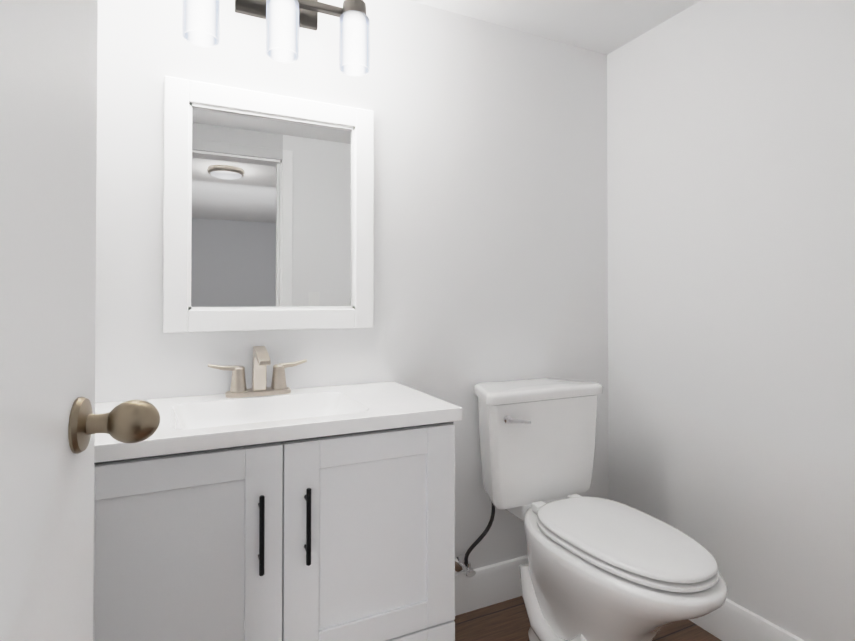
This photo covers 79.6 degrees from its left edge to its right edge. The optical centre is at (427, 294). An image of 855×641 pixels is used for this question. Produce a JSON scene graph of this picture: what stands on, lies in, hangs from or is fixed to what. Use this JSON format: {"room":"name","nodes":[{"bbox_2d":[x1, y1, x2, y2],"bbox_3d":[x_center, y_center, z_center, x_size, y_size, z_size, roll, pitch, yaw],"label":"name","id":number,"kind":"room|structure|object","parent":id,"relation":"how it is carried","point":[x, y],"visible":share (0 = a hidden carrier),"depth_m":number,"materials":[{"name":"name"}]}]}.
{"room":"bathroom","nodes":[
{"label":"bathroom","id":0,"kind":"room"},
{"bbox_2d":[95,0,608,573],"bbox_3d":[-0.111,0.058,1.839,2.140,2.190,0.120,0,-1,-26],"label":"wall","id":1,"kind":"structure","parent":0,"point":[491,224],"depth_m":1.83,"materials":[{"name":"paint"}]},
{"bbox_2d":[163,76,373,332],"bbox_3d":[-0.466,-0.255,1.590,0.625,0.726,0.028,0,-1,-26],"label":"mirror","id":2,"kind":"object","parent":1,"relation":"attached to","point":[268,218],"visible":1,"depth_m":1.57,"materials":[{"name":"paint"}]},
{"bbox_2d":[182,0,369,75],"bbox_3d":[-0.440,-0.840,1.541,0.534,0.270,0.151,0,-1,-26],"label":"sconce","id":3,"kind":"object","parent":1,"relation":"attached to","point":[286,20],"visible":1,"depth_m":1.55,"materials":[{"name":"white glass"}]},
{"bbox_2d":[455,555,527,615],"bbox_3d":[0.328,1.085,1.962,0.993,0.140,0.016,0,-1,-26],"label":"baseboard","id":4,"kind":"structure","parent":1,"relation":"attached to","point":[489,585],"depth_m":1.91,"materials":[{"name":"paint"}]},
{"bbox_2d":[409,0,700,54],"bbox_3d":[0.654,-1.119,-0.941,3.170,0.100,5.820,0,-1,-26],"label":"ceiling","id":5,"kind":"structure","parent":0,"point":[606,27],"depth_m":1.91,"materials":[{"name":"paint"}]},
{"bbox_2d":[454,596,721,640],"bbox_3d":[0.654,1.171,-0.967,3.170,0.100,5.820,0,-1,-26],"label":"floor","id":6,"kind":"structure","parent":0,"point":[507,620],"depth_m":1.78,"materials":[{"name":"brown wood"}]},
{"bbox_2d":[93,346,461,640],"bbox_3d":[-0.415,0.648,1.339,0.907,0.998,0.504,0,-1,-26],"label":"bathroom vanity","id":7,"kind":"object","parent":6,"relation":"on","point":[277,510],"visible":0.98,"depth_m":1.16,"materials":[{"name":"paint"}]},
{"bbox_2d":[207,346,307,398],"bbox_3d":[-0.480,0.223,1.479,0.280,0.143,0.147,0,-1,-26],"label":"faucet","id":8,"kind":"object","parent":7,"relation":"on","point":[278,389],"depth_m":1.49,"materials":[{"name":"silver metal"}]},
{"bbox_2d":[455,377,727,640],"bbox_3d":[0.498,0.734,1.591,0.501,0.833,0.836,0,-1,-26],"label":"toilet","id":9,"kind":"object","parent":6,"relation":"on","point":[597,569],"visible":1,"depth_m":1.56,"materials":[{"name":"ceramic"}]},
{"bbox_2d":[607,0,854,640],"bbox_3d":[2.056,0.033,-0.350,0.120,2.190,5.700,0,-1,-26],"label":"wall","id":10,"kind":"structure","parent":0,"point":[731,256],"depth_m":1.67,"materials":[{"name":"paint"}]},
{"bbox_2d":[688,598,803,640],"bbox_3d":[1.137,1.078,1.401,0.016,0.140,1.694,0,-1,-26],"label":"baseboard","id":11,"kind":"structure","parent":10,"relation":"attached to","point":[729,620],"depth_m":1.66,"materials":[{"name":"paint"}]},
{"bbox_3d":[0.227,0.117,-0.028,0.760,2.030,0.124,0,-1,-26],"label":"door frame","id":12,"kind":"structure","parent":0,"visible":0},
{"bbox_2d":[0,0,159,640],"bbox_3d":[-0.242,0.123,0.238,0.188,2.000,0.751,0,-1,-26],"label":"door","id":13,"kind":"structure","parent":12,"relation":"attached to","point":[52,423],"depth_m":0.45,"materials":[{"name":"paint"}]}
]}

